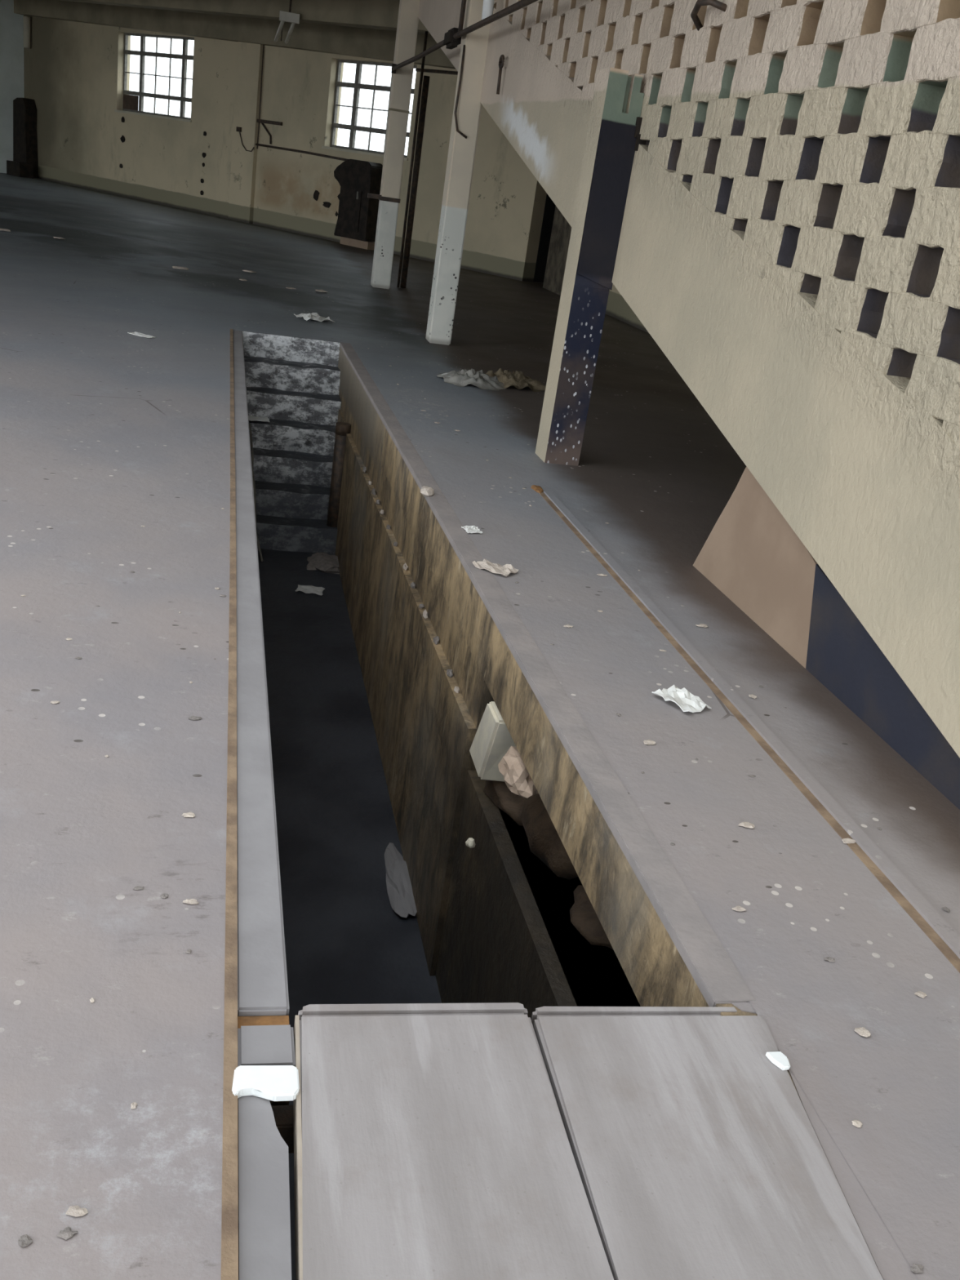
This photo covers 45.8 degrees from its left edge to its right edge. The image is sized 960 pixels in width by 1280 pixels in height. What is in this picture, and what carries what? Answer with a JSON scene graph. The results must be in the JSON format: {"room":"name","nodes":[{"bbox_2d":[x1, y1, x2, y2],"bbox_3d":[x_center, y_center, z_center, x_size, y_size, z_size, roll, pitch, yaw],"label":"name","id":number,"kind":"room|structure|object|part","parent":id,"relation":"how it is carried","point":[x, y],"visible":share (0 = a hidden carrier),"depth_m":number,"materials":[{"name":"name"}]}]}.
{"room":"abandoned repair garage","nodes":[
{"label":"abandoned repair garage","id":0,"kind":"room"},
{"bbox_2d":[0,0,24,173],"bbox_3d":[-19.802,-13.162,23.374,0.350,4.550,22.650,25,27,34],"label":"wall","id":1,"kind":"structure","parent":0,"point":[11,24],"depth_m":30.98,"materials":[{"name":"grey paint"}]},
{"bbox_2d":[23,15,546,281],"bbox_3d":[-4.925,-11.827,25.760,20.800,4.550,0.450,25,27,34],"label":"wall","id":2,"kind":"structure","parent":0,"point":[73,70],"depth_m":25.87,"materials":[{"name":"beige paint"}]},
{"bbox_2d":[23,16,30,48],"bbox_3d":[-12.188,-16.347,30.575,0.180,0.750,0.180,3,22,-14],"label":"vent pipe","id":3,"kind":"object","parent":2,"relation":"attached to","point":[26,20],"visible":1,"depth_m":30.51,"materials":[{"name":"beige metal"}]},
{"bbox_2d":[120,135,124,142],"bbox_3d":[-9.111,-12.780,28.983,0.203,0.172,0.019,25,27,34],"label":"plate","id":4,"kind":"object","parent":2,"relation":"attached to","point":[122,138],"visible":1,"depth_m":28.97,"materials":[{"name":"black metal"}]},
{"bbox_2d":[115,32,194,122],"bbox_3d":[-7.889,-13.784,27.804,3.180,1.840,0.270,25,27,34],"label":"window","id":5,"kind":"structure","parent":2,"relation":"in","point":[132,100],"depth_m":28.03,"materials":[{"name":"grey metal"}]},
{"bbox_3d":[-8.832,-13.601,28.750,0.640,0.340,0.018,25,27,34],"label":"board panel","id":6,"kind":"part","parent":5,"relation":"part of","materials":[{"name":"brown wood"}]},
{"bbox_3d":[-8.045,-12.952,28.100,3.180,0.050,0.180,25,27,34],"label":"sill","id":7,"kind":"part","parent":5,"relation":"part of","materials":[{"name":"beige paint"}]},
{"bbox_2d":[256,119,282,144],"bbox_3d":[-4.732,-11.387,25.486,0.820,0.482,0.062,25,27,34],"label":"wall bracket","id":8,"kind":"object","parent":2,"relation":"attached to","point":[280,123],"visible":1,"depth_m":25.48,"materials":[{"name":"metal"}]},
{"bbox_3d":[-4.704,-11.576,25.410,0.820,0.070,0.060,25,27,34],"label":"arm","id":9,"kind":"part","parent":8,"relation":"part of","materials":[{"name":"metal"}]},
{"bbox_2d":[235,44,347,160],"bbox_3d":[-3.996,-11.727,24.728,3.772,2.310,0.114,24,26,33],"label":"pipe","id":10,"kind":"object","parent":2,"relation":"attached to","point":[237,129],"visible":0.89,"depth_m":25.27,"materials":[{"name":"metal"}]},
{"bbox_2d":[235,126,241,132],"bbox_3d":[-5.509,-11.670,25.973,0.130,0.100,0.050,25,27,34],"label":"socket","id":11,"kind":"object","parent":10,"relation":"attached to","point":[238,129],"depth_m":25.95,"materials":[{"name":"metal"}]},
{"bbox_2d":[313,190,319,200],"bbox_3d":[-3.595,-9.766,24.967,0.186,0.218,0.011,25,27,34],"label":"tar patch","id":12,"kind":"object","parent":2,"relation":"attached to","point":[316,194],"visible":1,"depth_m":24.96,"materials":[{"name":"black metal"}]},
{"bbox_2d":[323,201,331,208],"bbox_3d":[-3.344,-9.505,24.817,0.264,0.118,0.011,25,27,34],"label":"tar patch","id":13,"kind":"object","parent":2,"relation":"attached to","point":[326,204],"visible":1,"depth_m":24.81,"materials":[{"name":"black metal"}]},
{"bbox_2d":[321,59,417,160],"bbox_3d":[-2.238,-11.024,23.596,2.570,1.770,0.270,25,27,34],"label":"window","id":14,"kind":"structure","parent":2,"relation":"in","point":[357,85],"depth_m":23.93,"materials":[{"name":"grey metal"}]},
{"bbox_3d":[-2.388,-10.225,23.880,2.570,0.050,0.180,25,27,34],"label":"sill","id":15,"kind":"part","parent":14,"relation":"part of","materials":[{"name":"beige paint"}]},
{"bbox_2d":[415,67,457,75],"bbox_3d":[-0.392,-10.883,21.824,2.300,0.060,0.060,25,27,34],"label":"pipe","id":16,"kind":"object","parent":2,"relation":"attached to","point":[446,72],"visible":0.35,"depth_m":22.11,"materials":[{"name":"metal"}]},
{"bbox_2d":[533,194,555,282],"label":"door","id":17,"kind":"structure","parent":2,"relation":"in","point":[549,207],"depth_m":21.98,"materials":[{"name":"black"}]},
{"bbox_2d":[0,173,959,1279],"bbox_3d":[-0.227,1.470,0.590,120.000,0.001,120.000,3,22,-14],"label":"floor","id":18,"kind":"structure","parent":0,"point":[108,432],"depth_m":3.74,"materials":[{"name":"concrete"}]},
{"bbox_2d":[0,227,10,231],"bbox_3d":[-6.892,-5.926,16.399,0.246,0.028,0.168,3,22,-14],"label":"chip","id":19,"kind":"object","parent":18,"relation":"on","point":[2,229],"visible":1,"depth_m":16.36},
{"bbox_2d":[6,97,38,178],"bbox_3d":[-12.595,-13.821,31.245,1.080,2.000,0.730,25,27,34],"label":"stack","id":20,"kind":"object","parent":18,"relation":"on","point":[24,162],"visible":1,"depth_m":31.25,"materials":[{"name":"black metal"}]},
{"bbox_2d":[17,1234,32,1246],"bbox_3d":[-0.703,0.926,1.753,0.022,0.004,0.019,21,25,28],"label":"crumb","id":21,"kind":"object","parent":18,"relation":"on","point":[24,1240],"visible":1,"depth_m":1.75,"materials":[{"name":"grey stone"}]},
{"bbox_2d":[49,701,59,703],"bbox_3d":[-1.266,0.185,3.385,0.027,0.003,0.019,3,22,-14],"label":"chip","id":22,"kind":"object","parent":18,"relation":"on","point":[51,702],"visible":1,"depth_m":3.38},
{"bbox_2d":[57,1226,77,1239],"bbox_3d":[-0.643,0.926,1.775,0.026,0.004,0.022,14,22,13],"label":"crumb","id":23,"kind":"object","parent":18,"relation":"on","point":[66,1233],"visible":1,"depth_m":1.77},
{"bbox_2d":[65,1205,88,1217],"bbox_3d":[-0.643,0.910,1.814,0.034,0.005,0.022,3,22,-14],"label":"chip","id":24,"kind":"object","parent":18,"relation":"on","point":[74,1211],"visible":1,"depth_m":1.81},
{"bbox_2d":[130,1102,137,1108],"bbox_3d":[-0.617,0.830,2.028,0.012,0.003,0.015,3,22,-14],"label":"chip","id":25,"kind":"object","parent":18,"relation":"on","point":[133,1105],"visible":1,"depth_m":2.03,"materials":[{"name":"beige stone"}]},
{"bbox_2d":[133,885,144,889],"bbox_3d":[-0.785,0.570,2.612,0.025,0.003,0.014,3,22,-14],"label":"crumb","id":26,"kind":"object","parent":18,"relation":"on","point":[137,887],"visible":1,"depth_m":2.61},
{"bbox_2d":[127,331,154,337],"bbox_3d":[-2.885,-2.604,9.695,0.232,0.014,0.107,19,24,23],"label":"paper scrap","id":27,"kind":"object","parent":18,"relation":"on","point":[135,333],"visible":1,"depth_m":9.68,"materials":[{"name":"white paper"}]},
{"bbox_2d":[160,893,168,897],"bbox_3d":[-0.722,0.584,2.598,0.017,0.004,0.019,3,22,-14],"label":"crumb","id":28,"kind":"object","parent":18,"relation":"on","point":[163,895],"visible":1,"depth_m":2.60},
{"bbox_2d":[172,266,188,270],"bbox_3d":[-3.955,-4.920,15.020,0.219,0.027,0.170,3,22,-14],"label":"chip","id":29,"kind":"object","parent":18,"relation":"on","point":[173,267],"visible":1,"depth_m":14.97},
{"bbox_2d":[181,812,195,817],"bbox_3d":[-0.750,0.449,2.924,0.035,0.004,0.024,3,22,-14],"label":"chip","id":30,"kind":"object","parent":18,"relation":"on","point":[188,814],"visible":1,"depth_m":2.92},
{"bbox_2d":[182,898,198,904],"bbox_3d":[-0.660,0.596,2.592,0.036,0.005,0.020,3,22,-14],"label":"chip","id":31,"kind":"object","parent":18,"relation":"on","point":[192,901],"visible":1,"depth_m":2.59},
{"bbox_2d":[188,715,202,719],"bbox_3d":[-0.856,0.234,3.417,0.041,0.005,0.023,7,22,-5],"label":"crumb","id":32,"kind":"object","parent":18,"relation":"on","point":[193,717],"visible":1,"depth_m":3.42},
{"bbox_2d":[242,270,256,272],"bbox_3d":[-3.241,-5.183,15.956,0.202,0.024,0.139,3,22,-14],"label":"chip","id":33,"kind":"object","parent":18,"relation":"on","point":[250,271],"visible":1,"depth_m":15.91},
{"bbox_2d":[294,312,333,321],"bbox_3d":[-1.783,-3.489,12.267,0.356,0.056,0.332,-7,26,-34],"label":"paper scrap","id":34,"kind":"object","parent":18,"relation":"on","point":[313,316],"visible":1,"depth_m":12.25,"materials":[{"name":"white paper"}]},
{"bbox_2d":[315,288,327,292],"bbox_3d":[-2.076,-4.581,14.902,0.168,0.026,0.119,3,22,-14],"label":"chip","id":35,"kind":"object","parent":18,"relation":"on","point":[322,290],"visible":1,"depth_m":14.87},
{"bbox_2d":[339,236,374,249],"bbox_3d":[-2.582,-8.458,24.232,0.850,0.150,0.295,25,27,34],"label":"plinth block","id":36,"kind":"object","parent":18,"relation":"on","point":[366,245],"visible":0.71,"depth_m":24.06,"materials":[{"name":"beige paint"}]},
{"bbox_2d":[333,159,382,241],"bbox_3d":[-2.600,-9.259,23.916,1.184,1.550,0.460,25,27,34],"label":"upper cabinet","id":37,"kind":"object","parent":36,"relation":"on","point":[357,213],"visible":0.89,"depth_m":23.68,"materials":[{"name":"black metal"}]},
{"bbox_3d":[-2.683,-8.992,23.802,0.480,0.820,0.020,25,27,34],"label":"door","id":38,"kind":"part","parent":37,"relation":"part of","materials":[{"name":"black metal"}]},
{"bbox_2d":[367,0,419,288],"bbox_3d":[-1.271,-7.046,15.925,0.462,4.050,0.284,3,22,-14],"label":"column","id":39,"kind":"structure","parent":18,"relation":"on","point":[388,197],"depth_m":15.88,"materials":[{"name":"beige paint"}]},
{"bbox_2d":[396,31,430,288],"bbox_3d":[-0.948,-6.905,16.512,0.156,3.450,0.086,-4,25,-30],"label":"downpipe","id":40,"kind":"object","parent":18,"relation":"on","point":[425,81],"visible":1,"depth_m":16.53,"materials":[{"name":"metal"}]},
{"bbox_2d":[425,0,490,345],"bbox_3d":[-0.159,-5.006,11.266,0.232,4.050,0.250,3,22,-14],"label":"column","id":41,"kind":"structure","parent":18,"relation":"on","point":[461,151],"depth_m":11.33,"materials":[{"name":"white paint"}]},
{"bbox_2d":[391,0,537,138],"bbox_3d":[0.069,-5.504,9.960,0.240,2.009,12.200,3,22,-14],"label":"conduit","id":42,"kind":"object","parent":41,"relation":"attached to","point":[452,38],"visible":1,"depth_m":10.90,"materials":[{"name":"metal"}]},
{"bbox_2d":[481,0,493,19],"bbox_3d":[0.096,-5.946,10.274,0.100,0.636,0.199,3,22,-14],"label":"tube","id":43,"kind":"object","parent":42,"relation":"hanging from","point":[488,5],"visible":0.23,"depth_m":10.29,"materials":[{"name":"white plastic"}]},
{"bbox_2d":[436,368,505,391],"bbox_3d":[-0.070,-2.319,9.924,0.600,0.121,0.724,3,22,-14],"label":"plastic sheet","id":44,"kind":"object","parent":18,"relation":"on","point":[462,378],"visible":1,"depth_m":9.80,"materials":[{"name":"white plastic"}]},
{"bbox_2d":[461,525,482,533],"bbox_3d":[-0.040,-0.553,5.675,0.082,0.015,0.093,-2,24,-24],"label":"paper scrap","id":45,"kind":"object","parent":18,"relation":"on","point":[469,529],"visible":1,"depth_m":5.67,"materials":[{"name":"white paper"}]},
{"bbox_2d":[472,559,519,576],"bbox_3d":[0.070,-0.332,5.150,0.181,0.025,0.127,21,25,28],"label":"paper scrap","id":46,"kind":"object","parent":18,"relation":"on","point":[505,570],"visible":1,"depth_m":5.14,"materials":[{"name":"paper"}]},
{"bbox_2d":[485,368,546,391],"bbox_3d":[0.299,-2.337,10.107,0.621,0.124,0.613,3,22,-14],"label":"rag","id":47,"kind":"object","parent":18,"relation":"on","point":[517,379],"visible":0.88,"depth_m":10.02,"materials":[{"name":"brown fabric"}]},
{"bbox_2d":[530,484,543,493],"bbox_3d":[0.338,-0.883,6.659,0.067,0.028,0.160,3,22,-14],"label":"clod","id":48,"kind":"object","parent":18,"relation":"on","point":[538,489],"visible":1,"depth_m":6.65,"materials":[{"name":"orange soil"}]},
{"bbox_2d":[563,624,573,627],"bbox_3d":[0.357,-0.057,4.607,0.032,0.005,0.035,20,24,26],"label":"chip","id":49,"kind":"object","parent":18,"relation":"on","point":[566,625],"visible":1,"depth_m":4.60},
{"bbox_2d":[221,328,918,1279],"bbox_3d":[-0.525,0.289,6.319,2.236,2.162,11.450,3,22,-14],"label":"pit","id":50,"kind":"object","parent":18,"relation":"in","point":[350,736],"depth_m":4.95,"materials":[{"name":"paint"}]},
{"bbox_3d":[-1.261,-0.746,5.750,0.051,0.035,11.180,3,22,-14],"label":"edge rail","id":51,"kind":"part","parent":50,"relation":"part of","materials":[{"name":"brown metal"}]},
{"bbox_3d":[-0.400,0.826,2.120,0.123,0.018,0.080,3,22,-14],"label":"porcelain strip","id":52,"kind":"part","parent":50,"relation":"part of","materials":[{"name":"white ceramic"}]},
{"bbox_2d":[237,1024,295,1066],"bbox_3d":[-0.422,0.823,2.233,0.109,0.073,0.116,3,22,-14],"label":"concrete block","id":53,"kind":"object","parent":50,"relation":"on","point":[257,1045],"visible":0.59,"depth_m":2.22,"materials":[{"name":"grey concrete"}]},
{"bbox_2d":[271,1105,293,1153],"bbox_3d":[0.076,0.962,2.281,1.280,0.073,0.055,3,22,-14],"label":"support beam","id":54,"kind":"structure","parent":50,"relation":"attached to","point":[283,1114],"depth_m":2.15,"materials":[{"name":"metal"}]},
{"bbox_2d":[293,1002,613,1279],"bbox_3d":[-0.024,1.109,1.665,0.566,0.079,1.639,3,22,-14],"label":"slab","id":55,"kind":"object","parent":54,"relation":"on","point":[431,1142],"visible":0.99,"depth_m":2.02,"materials":[{"name":"concrete"}]},
{"bbox_2d":[531,1006,883,1279],"bbox_3d":[0.496,1.142,1.780,0.562,0.079,1.619,3,22,-14],"label":"slab","id":56,"kind":"object","parent":54,"relation":"on","point":[697,1156],"visible":0.87,"depth_m":2.12,"materials":[{"name":"concrete"}]},
{"bbox_2d":[765,1051,790,1070],"bbox_3d":[0.623,0.877,2.367,0.042,0.012,0.047,3,22,-14],"label":"chip","id":57,"kind":"object","parent":56,"relation":"on","point":[778,1059],"visible":1,"depth_m":2.36,"materials":[{"name":"white ceramic"}]},
{"bbox_2d":[241,330,341,554],"bbox_3d":[-1.816,-1.714,10.677,1.040,2.028,1.941,3,22,-14],"label":"steps","id":58,"kind":"structure","parent":50,"relation":"attached to","point":[292,382],"depth_m":10.50,"materials":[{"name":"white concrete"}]},
{"bbox_2d":[248,423,253,466],"bbox_3d":[-2.017,-1.400,10.044,0.048,0.814,0.966,2,23,-16],"label":"loose wire","id":59,"kind":"object","parent":58,"relation":"on","point":[250,425],"visible":0.43,"depth_m":10.23,"materials":[{"name":"grey metal"}]},
{"bbox_2d":[251,460,263,561],"bbox_3d":[-1.962,-1.248,9.930,0.054,0.835,1.026,0,23,-22],"label":"loose wire","id":60,"kind":"object","parent":58,"relation":"on","point":[253,477],"visible":0.55,"depth_m":9.95,"materials":[{"name":"grey metal"}]},
{"bbox_2d":[248,415,270,422],"bbox_3d":[-2.024,-2.024,10.386,0.203,0.016,0.189,3,22,-14],"label":"paper scrap","id":61,"kind":"object","parent":58,"relation":"on","point":[250,417],"visible":0.94,"depth_m":10.38,"materials":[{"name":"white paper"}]},
{"bbox_2d":[295,584,324,595],"bbox_3d":[-1.390,-0.414,9.300,0.227,0.020,0.169,7,22,-4],"label":"paper scrap","id":62,"kind":"object","parent":50,"relation":"on","point":[305,588],"visible":1,"depth_m":9.30,"materials":[{"name":"white paper"}]},
{"bbox_2d":[306,552,339,573],"bbox_3d":[-1.342,-0.675,9.876,0.360,0.108,0.481,3,22,-14],"label":"lump","id":63,"kind":"object","parent":50,"relation":"on","point":[324,562],"visible":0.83,"depth_m":9.77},
{"bbox_2d":[326,422,351,527],"bbox_3d":[-1.261,-1.337,10.039,0.129,1.160,0.132,3,22,-14],"label":"drain pipe","id":64,"kind":"object","parent":50,"relation":"on","point":[342,428],"visible":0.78,"depth_m":9.93,"materials":[{"name":"metal"}]},
{"bbox_2d":[371,488,375,495],"bbox_3d":[-0.757,-1.057,8.114,0.026,0.041,0.090,3,22,-14],"label":"ledge stone","id":65,"kind":"object","parent":50,"relation":"on","point":[373,491],"visible":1,"depth_m":8.10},
{"bbox_2d":[375,498,380,504],"bbox_3d":[-0.709,-0.961,7.901,0.031,0.031,0.082,3,22,-14],"label":"ledge stone","id":66,"kind":"object","parent":50,"relation":"on","point":[378,501],"visible":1,"depth_m":7.88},
{"bbox_2d":[384,842,417,917],"bbox_3d":[-0.423,1.240,5.958,0.156,0.065,0.701,3,22,-14],"label":"plaster spill","id":67,"kind":"object","parent":50,"relation":"on","point":[399,888],"visible":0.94,"depth_m":5.87,"materials":[{"name":"grey concrete"}]},
{"bbox_2d":[402,563,408,570],"bbox_3d":[-0.437,-0.430,6.678,0.028,0.033,0.071,3,22,-14],"label":"chip","id":68,"kind":"object","parent":50,"relation":"on","point":[405,566],"visible":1,"depth_m":6.67,"materials":[{"name":"paint"}]},
{"bbox_2d":[410,581,415,588],"bbox_3d":[-0.377,-0.310,6.405,0.029,0.030,0.063,3,22,-14],"label":"ledge stone","id":69,"kind":"object","parent":50,"relation":"on","point":[412,584],"visible":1,"depth_m":6.39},
{"bbox_2d":[418,604,424,608],"bbox_3d":[-0.314,-0.184,6.121,0.032,0.020,0.040,13,22,11],"label":"ledge stone","id":70,"kind":"object","parent":50,"relation":"on","point":[420,606],"visible":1,"depth_m":6.11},
{"bbox_2d":[422,608,427,618],"bbox_3d":[-0.289,-0.140,6.009,0.028,0.037,0.079,3,22,-14],"label":"chip","id":71,"kind":"object","parent":50,"relation":"on","point":[424,612],"visible":1,"depth_m":5.99,"materials":[{"name":"paint"}]},
{"bbox_2d":[420,485,434,496],"bbox_3d":[-0.290,-0.815,6.215,0.076,0.042,0.135,3,22,-14],"label":"chip","id":72,"kind":"object","parent":50,"relation":"on","point":[425,491],"visible":1,"depth_m":6.18,"materials":[{"name":"paint"}]},
{"bbox_2d":[433,635,439,644],"bbox_3d":[-0.219,-0.002,5.695,0.032,0.035,0.078,3,22,-14],"label":"chip","id":73,"kind":"object","parent":50,"relation":"on","point":[436,639],"visible":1,"depth_m":5.68,"materials":[{"name":"grey stone"}]},
{"bbox_2d":[446,669,453,677],"bbox_3d":[-0.141,0.152,5.341,0.031,0.032,0.074,3,22,-14],"label":"chip","id":74,"kind":"object","parent":50,"relation":"on","point":[449,672],"visible":1,"depth_m":5.32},
{"bbox_2d":[453,686,460,693],"bbox_3d":[-0.105,0.224,5.183,0.030,0.020,0.046,3,22,-14],"label":"ledge stone","id":75,"kind":"object","parent":50,"relation":"on","point":[456,689],"visible":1,"depth_m":5.17,"materials":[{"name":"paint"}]},
{"bbox_2d":[465,837,475,848],"bbox_3d":[-0.037,0.825,4.642,0.036,0.032,0.044,-7,27,-35],"label":"pebble","id":76,"kind":"object","parent":50,"relation":"attached to","point":[470,842],"visible":1,"depth_m":4.63,"materials":[{"name":"beige stone"}]},
{"bbox_2d":[483,779,525,826],"bbox_3d":[0.212,0.612,4.720,0.370,0.137,0.520,3,22,-14],"label":"lump","id":77,"kind":"object","parent":50,"relation":"on","point":[509,802],"visible":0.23,"depth_m":4.59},
{"bbox_2d":[469,701,515,781],"bbox_3d":[0.077,0.399,4.639,0.158,0.310,0.323,3,22,-14],"label":"brick","id":78,"kind":"object","parent":77,"relation":"on","point":[492,740],"visible":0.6,"depth_m":4.55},
{"bbox_2d":[497,746,538,798],"bbox_3d":[0.161,0.475,4.203,0.160,0.112,0.306,3,22,-14],"label":"rock","id":79,"kind":"object","parent":50,"relation":"in","point":[517,777],"visible":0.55,"depth_m":4.12,"materials":[{"name":"beige stone"}]},
{"bbox_2d":[520,793,578,879],"bbox_3d":[0.347,0.662,4.322,0.345,0.334,0.445,3,22,-14],"label":"lump","id":80,"kind":"object","parent":50,"relation":"on","point":[544,842],"visible":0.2,"depth_m":4.24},
{"bbox_2d":[569,884,613,950],"bbox_3d":[0.475,0.980,4.022,0.312,0.104,0.414,3,22,-14],"label":"lump","id":81,"kind":"object","parent":50,"relation":"on","point":[584,917],"visible":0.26,"depth_m":3.97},
{"bbox_2d":[535,67,645,466],"bbox_3d":[0.694,-2.245,7.057,0.268,2.320,0.325,3,22,-14],"label":"column","id":82,"kind":"structure","parent":18,"relation":"on","point":[613,140],"depth_m":6.94,"materials":[{"name":"blue paint"}]},
{"bbox_3d":[0.762,-2.591,6.805,0.232,0.930,0.016,3,22,-14],"label":"navy casing","id":83,"kind":"part","parent":82,"relation":"part of","materials":[{"name":"paint"}]},
{"bbox_2d":[643,739,655,744],"bbox_3d":[0.553,0.333,3.708,0.041,0.007,0.031,3,22,-14],"label":"chip","id":84,"kind":"object","parent":18,"relation":"on","point":[648,741],"visible":1,"depth_m":3.70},
{"bbox_2d":[651,684,711,712],"bbox_3d":[0.719,0.209,4.045,0.137,0.030,0.183,-10,28,-39],"label":"paper scrap","id":85,"kind":"object","parent":18,"relation":"on","point":[685,700],"visible":1,"depth_m":4.05,"materials":[{"name":"white paper"}]},
{"bbox_2d":[695,623,707,627],"bbox_3d":[0.948,-0.063,4.846,0.060,0.007,0.032,3,22,-14],"label":"chip","id":86,"kind":"object","parent":18,"relation":"on","point":[700,624],"visible":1,"depth_m":4.84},
{"bbox_2d":[732,905,746,911],"bbox_3d":[0.657,0.681,2.883,0.037,0.005,0.022,3,22,-14],"label":"chip","id":87,"kind":"object","parent":18,"relation":"on","point":[739,908],"visible":1,"depth_m":2.88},
{"bbox_2d":[737,822,754,828],"bbox_3d":[0.772,0.534,3.291,0.051,0.007,0.032,10,22,4],"label":"chip","id":88,"kind":"object","parent":18,"relation":"on","point":[747,824],"visible":1,"depth_m":3.28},
{"bbox_2d":[538,490,959,973],"bbox_3d":[0.877,0.147,4.309,0.079,0.022,5.300,3,22,-14],"label":"rail","id":89,"kind":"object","parent":18,"relation":"on","point":[926,917],"depth_m":3.69,"materials":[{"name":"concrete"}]},
{"bbox_2d":[748,694,756,698],"bbox_3d":[1.008,0.208,4.195,0.028,0.006,0.034,3,22,-14],"label":"chip","id":90,"kind":"object","parent":18,"relation":"on","point":[749,695],"visible":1,"depth_m":4.20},
{"bbox_2d":[824,956,835,962],"bbox_3d":[0.843,0.769,2.739,0.026,0.004,0.020,12,22,9],"label":"crumb","id":91,"kind":"object","parent":18,"relation":"on","point":[829,959],"visible":1,"depth_m":2.74,"materials":[{"name":"grey stone"}]},
{"bbox_2d":[841,837,855,844],"bbox_3d":[1.067,0.580,3.290,0.043,0.006,0.028,3,22,-14],"label":"chip","id":92,"kind":"object","parent":18,"relation":"on","point":[847,840],"visible":1,"depth_m":3.29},
{"bbox_2d":[851,1120,862,1127],"bbox_3d":[0.745,0.954,2.241,0.022,0.004,0.018,3,22,-14],"label":"chip","id":93,"kind":"object","parent":18,"relation":"on","point":[858,1123],"visible":1,"depth_m":2.24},
{"bbox_2d":[854,1026,871,1037],"bbox_3d":[0.841,0.862,2.500,0.033,0.007,0.031,3,22,-14],"label":"chip","id":94,"kind":"object","parent":18,"relation":"on","point":[862,1031],"visible":1,"depth_m":2.50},
{"bbox_2d":[911,1263,924,1273],"bbox_3d":[0.748,1.074,1.943,0.028,0.004,0.017,3,22,-14],"label":"crumb","id":95,"kind":"object","parent":18,"relation":"on","point":[917,1268],"visible":1,"depth_m":1.94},
{"bbox_2d":[914,991,927,998],"bbox_3d":[1.033,0.829,2.661,0.028,0.004,0.022,-10,28,-39],"label":"chip","id":96,"kind":"object","parent":18,"relation":"on","point":[922,994],"visible":1,"depth_m":2.66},
{"bbox_2d":[941,906,950,912],"bbox_3d":[1.241,0.716,3.022,0.024,0.005,0.018,26,28,37],"label":"crumb","id":97,"kind":"object","parent":18,"relation":"on","point":[945,908],"visible":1,"depth_m":3.02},
{"bbox_2d":[605,284,648,333],"bbox_3d":[4.705,-2.885,6.762,0.330,4.850,30.600,3,22,-14],"label":"wall","id":98,"kind":"structure","parent":0,"point":[617,308],"depth_m":17.25,"materials":[{"name":"beige paint"}]},
{"bbox_2d":[542,205,571,295],"bbox_3d":[1.527,-7.083,20.008,0.115,1.900,1.750,3,22,-14],"label":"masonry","id":99,"kind":"object","parent":98,"relation":"attached to","point":[561,232],"visible":0.36,"depth_m":20.31,"materials":[{"name":"grey concrete"}]},
{"bbox_2d":[417,0,959,809],"bbox_3d":[2.372,-3.782,8.371,3.508,4.651,19.300,3,22,-14],"label":"wall","id":100,"kind":"structure","parent":0,"point":[789,241],"depth_m":4.62,"materials":[{"name":"beige paint"}]},
{"bbox_2d":[496,54,504,94],"bbox_3d":[0.179,-5.017,10.084,0.033,0.318,0.147,3,22,-14],"label":"wall hook","id":101,"kind":"object","parent":100,"relation":"attached to","point":[501,60],"visible":1,"depth_m":10.08,"materials":[{"name":"metal"}]},
{"bbox_2d":[690,0,727,31],"bbox_3d":[1.132,-3.143,5.703,0.112,0.119,0.347,3,22,-14],"label":"loop","id":102,"kind":"object","parent":100,"relation":"attached to","point":[721,6],"visible":1,"depth_m":5.66,"materials":[{"name":"metal"}]},
{"bbox_3d":[-5.306,-8.873,11.739,41.751,0.250,44.436,3,22,-14],"label":"ceiling","id":103,"kind":"structure","parent":0,"visible":0},
{"bbox_2d":[13,0,456,69],"bbox_3d":[-4.554,-13.209,24.708,21.000,1.130,0.280,25,27,34],"label":"ceiling beam","id":104,"kind":"structure","parent":103,"relation":"attached to","point":[372,43],"depth_m":25.11,"materials":[{"name":"concrete"}]},
{"bbox_2d":[59,0,430,34],"bbox_3d":[-5.858,-12.969,23.121,21.000,0.770,0.400,25,27,34],"label":"ceiling beam","id":105,"kind":"structure","parent":103,"relation":"attached to","point":[367,14],"depth_m":20.99,"materials":[{"name":"concrete"}]},
{"bbox_2d":[274,0,299,44],"bbox_3d":[-3.626,-11.845,21.440,0.363,0.964,1.378,3,22,-15],"label":"fitting","id":106,"kind":"object","parent":103,"relation":"hanging from","point":[293,18],"visible":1,"depth_m":20.93,"materials":[{"name":"grey metal"}]}
]}

